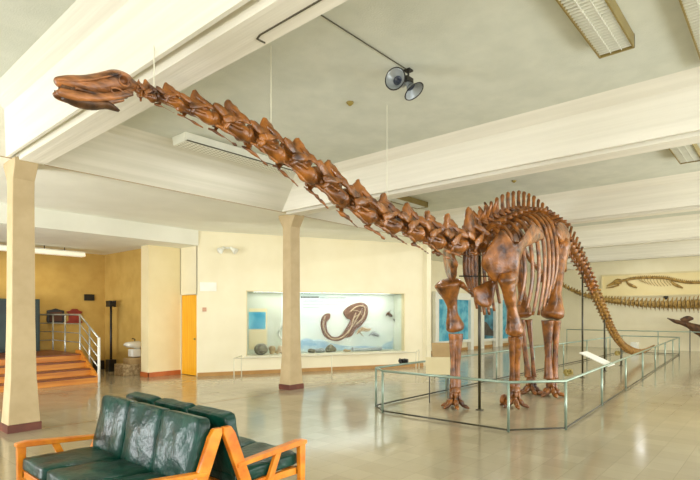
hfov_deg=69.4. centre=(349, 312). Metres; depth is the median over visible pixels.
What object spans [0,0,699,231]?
ceiling
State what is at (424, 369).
trim
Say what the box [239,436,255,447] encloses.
seat cushion
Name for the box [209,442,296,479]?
seat cushion
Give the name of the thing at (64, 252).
lamp
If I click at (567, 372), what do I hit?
metal ornament
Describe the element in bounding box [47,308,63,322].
shield plaque
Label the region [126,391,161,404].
cushion
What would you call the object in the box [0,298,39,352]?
cabinet
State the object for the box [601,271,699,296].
plaque
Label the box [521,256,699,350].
wall
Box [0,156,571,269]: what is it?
trim
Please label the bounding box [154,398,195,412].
cushion
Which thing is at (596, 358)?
information sign
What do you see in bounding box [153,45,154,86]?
wire
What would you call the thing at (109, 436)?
cushion
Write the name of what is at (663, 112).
beam
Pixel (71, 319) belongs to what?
wooden plaque
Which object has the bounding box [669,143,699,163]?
ceiling lamp
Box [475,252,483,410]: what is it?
support pole
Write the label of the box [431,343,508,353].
baseboard
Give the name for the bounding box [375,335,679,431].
railing
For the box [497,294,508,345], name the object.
framed picture
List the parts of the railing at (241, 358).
post, rail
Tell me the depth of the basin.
13.94 m
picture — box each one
[432,292,473,349]
[481,302,497,348]
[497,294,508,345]
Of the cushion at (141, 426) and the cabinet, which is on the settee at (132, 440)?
the cushion at (141, 426)
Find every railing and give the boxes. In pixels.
[40,314,99,382]
[233,350,418,381]
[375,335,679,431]
[566,329,699,351]
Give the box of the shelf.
[244,351,406,357]
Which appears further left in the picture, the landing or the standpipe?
the landing
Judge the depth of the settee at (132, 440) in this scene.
4.13 m
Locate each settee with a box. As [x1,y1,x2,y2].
[14,395,221,479]
[126,391,306,479]
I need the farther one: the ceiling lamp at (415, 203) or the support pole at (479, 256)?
the ceiling lamp at (415, 203)
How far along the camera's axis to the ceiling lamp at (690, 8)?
4.58 m
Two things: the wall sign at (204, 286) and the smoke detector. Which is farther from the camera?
the wall sign at (204, 286)
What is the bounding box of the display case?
[244,290,406,357]
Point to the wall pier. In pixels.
(160, 265)
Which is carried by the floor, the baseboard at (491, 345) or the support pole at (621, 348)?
the support pole at (621, 348)
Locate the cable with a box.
[256,0,321,43]
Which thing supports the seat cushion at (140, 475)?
on the settee at (132, 440)
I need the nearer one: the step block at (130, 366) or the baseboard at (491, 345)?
the step block at (130, 366)
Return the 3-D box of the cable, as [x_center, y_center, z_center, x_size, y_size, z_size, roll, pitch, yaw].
[0.281,-2.156,3.051,2.756,0.014,0.105,0,0,43]
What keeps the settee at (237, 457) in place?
on the floor
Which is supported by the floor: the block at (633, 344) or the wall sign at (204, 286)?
the block at (633, 344)
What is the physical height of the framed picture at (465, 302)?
2.591 m
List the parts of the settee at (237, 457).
leg, seat frame, leg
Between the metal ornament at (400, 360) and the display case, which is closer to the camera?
the metal ornament at (400, 360)
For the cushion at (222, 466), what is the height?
0.535 m
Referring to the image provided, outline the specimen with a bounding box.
[667,316,699,352]
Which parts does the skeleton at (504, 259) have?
shoulder blade, shoulder blade, hip blade, hip blade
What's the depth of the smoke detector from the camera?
6.68 m
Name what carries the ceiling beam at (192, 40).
attached to the ceiling
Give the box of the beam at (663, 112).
[282,66,699,215]
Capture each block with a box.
[114,357,140,375]
[631,342,638,348]
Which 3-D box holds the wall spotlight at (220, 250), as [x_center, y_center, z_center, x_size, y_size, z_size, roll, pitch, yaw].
[-3.315,-1.707,13.689,0.568,0.220,0.243,0,0,-22]
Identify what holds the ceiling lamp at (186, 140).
attached to the ceiling
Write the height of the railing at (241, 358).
0.594 m
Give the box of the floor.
[0,344,699,479]
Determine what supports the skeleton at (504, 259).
on the floor
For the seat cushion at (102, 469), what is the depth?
4.02 m
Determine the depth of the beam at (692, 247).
19.90 m
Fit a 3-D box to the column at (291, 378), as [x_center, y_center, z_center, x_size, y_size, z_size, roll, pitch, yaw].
[-1.320,-0.250,11.363,0.540,3.900,0.430,0,0,41]
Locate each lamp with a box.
[0,245,85,256]
[172,132,293,174]
[389,196,427,208]
[556,0,634,58]
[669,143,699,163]
[679,0,699,58]
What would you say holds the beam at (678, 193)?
attached to the ceiling
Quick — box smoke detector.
[346,101,353,105]
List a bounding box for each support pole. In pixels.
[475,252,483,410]
[580,275,584,377]
[603,317,605,370]
[619,348,622,365]
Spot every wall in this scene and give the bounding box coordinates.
[0,251,104,367]
[105,249,140,367]
[180,246,196,373]
[197,231,422,372]
[423,244,430,365]
[431,260,517,350]
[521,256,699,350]
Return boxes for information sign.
[425,357,450,402]
[431,343,449,377]
[579,351,614,366]
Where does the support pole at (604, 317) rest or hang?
on the floor
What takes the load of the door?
in the wall at (188, 255)
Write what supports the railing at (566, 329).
on the floor
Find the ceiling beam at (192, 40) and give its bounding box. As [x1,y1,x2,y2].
[0,0,346,165]
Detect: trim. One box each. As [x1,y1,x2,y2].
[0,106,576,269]
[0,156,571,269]
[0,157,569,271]
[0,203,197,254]
[42,369,424,428]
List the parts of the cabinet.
door, door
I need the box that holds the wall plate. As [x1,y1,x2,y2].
[84,294,93,300]
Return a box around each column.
[0,156,41,433]
[279,215,303,389]
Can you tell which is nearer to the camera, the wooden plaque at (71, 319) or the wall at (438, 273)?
the wooden plaque at (71, 319)
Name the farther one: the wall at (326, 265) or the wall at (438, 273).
the wall at (438, 273)
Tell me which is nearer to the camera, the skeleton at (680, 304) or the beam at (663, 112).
the beam at (663, 112)
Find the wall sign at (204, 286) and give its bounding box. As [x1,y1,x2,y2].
[200,282,215,290]
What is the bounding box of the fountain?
[123,338,140,356]
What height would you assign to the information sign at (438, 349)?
0.917 m
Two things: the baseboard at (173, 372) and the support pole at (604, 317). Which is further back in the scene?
the support pole at (604, 317)
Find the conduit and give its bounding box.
[321,15,406,69]
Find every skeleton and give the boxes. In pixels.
[52,69,654,409]
[562,282,699,312]
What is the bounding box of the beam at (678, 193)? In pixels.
[430,171,699,229]
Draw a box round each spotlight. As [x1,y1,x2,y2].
[217,246,237,253]
[385,67,423,100]
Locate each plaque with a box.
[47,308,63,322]
[66,309,81,322]
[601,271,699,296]
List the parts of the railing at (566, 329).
rail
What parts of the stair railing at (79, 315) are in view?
post, post, rail, post, post, post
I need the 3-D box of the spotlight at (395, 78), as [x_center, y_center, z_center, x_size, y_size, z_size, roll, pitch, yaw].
[0.644,-2.634,5.790,0.340,0.333,0.384,0,0,41]
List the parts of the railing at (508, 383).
post, post, post, rail, post, post, post, post, post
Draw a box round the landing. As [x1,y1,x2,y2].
[0,350,72,356]
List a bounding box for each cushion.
[23,447,119,479]
[46,459,150,479]
[93,395,136,457]
[105,472,166,479]
[120,402,169,469]
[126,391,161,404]
[151,410,209,475]
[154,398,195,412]
[187,405,240,476]
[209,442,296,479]
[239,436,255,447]
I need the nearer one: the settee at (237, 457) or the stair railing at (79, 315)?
the settee at (237, 457)
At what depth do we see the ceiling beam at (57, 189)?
10.53 m
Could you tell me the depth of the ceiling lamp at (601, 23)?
4.70 m
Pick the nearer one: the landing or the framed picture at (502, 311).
the landing
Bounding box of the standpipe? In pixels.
[106,301,115,371]
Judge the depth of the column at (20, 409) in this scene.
7.27 m
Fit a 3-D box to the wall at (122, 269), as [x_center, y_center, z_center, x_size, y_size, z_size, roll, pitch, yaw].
[-6.475,-0.100,14.794,2.900,3.600,0.200,0,0,41]
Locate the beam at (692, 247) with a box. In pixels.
[567,240,699,263]
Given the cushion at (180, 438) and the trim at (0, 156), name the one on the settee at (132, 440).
the cushion at (180, 438)
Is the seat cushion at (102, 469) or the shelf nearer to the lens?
the seat cushion at (102, 469)
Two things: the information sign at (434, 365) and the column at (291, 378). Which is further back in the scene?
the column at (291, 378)
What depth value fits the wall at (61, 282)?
14.89 m
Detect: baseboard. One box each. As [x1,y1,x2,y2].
[140,370,180,376]
[197,363,422,376]
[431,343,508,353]
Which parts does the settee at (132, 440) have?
leg, seat frame, leg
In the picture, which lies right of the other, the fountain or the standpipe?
the fountain
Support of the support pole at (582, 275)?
on the floor
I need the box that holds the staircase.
[0,350,97,391]
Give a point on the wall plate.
(87, 297)
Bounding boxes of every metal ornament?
[398,358,407,363]
[563,369,573,375]
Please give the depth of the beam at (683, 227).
15.46 m
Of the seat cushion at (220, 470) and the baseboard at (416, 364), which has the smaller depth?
the seat cushion at (220, 470)
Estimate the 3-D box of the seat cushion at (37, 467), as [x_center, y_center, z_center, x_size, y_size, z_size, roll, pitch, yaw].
[-2.409,1.309,4.447,0.567,0.170,0.703,0,0,41]
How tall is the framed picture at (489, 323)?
2.242 m
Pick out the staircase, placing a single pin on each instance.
(53, 370)
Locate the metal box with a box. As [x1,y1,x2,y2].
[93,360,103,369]
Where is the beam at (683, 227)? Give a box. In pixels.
[524,214,699,252]
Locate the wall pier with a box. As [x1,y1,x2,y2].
[141,245,179,372]
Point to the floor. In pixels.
(650, 430)
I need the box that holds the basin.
[123,341,140,348]
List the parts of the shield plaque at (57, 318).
panel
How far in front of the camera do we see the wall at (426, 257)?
16.10 m
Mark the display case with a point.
(330, 322)
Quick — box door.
[182,295,196,375]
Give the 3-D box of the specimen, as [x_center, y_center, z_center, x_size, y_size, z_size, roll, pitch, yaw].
[14.783,0.910,21.470,2.235,1.580,0.471,0,0,41]

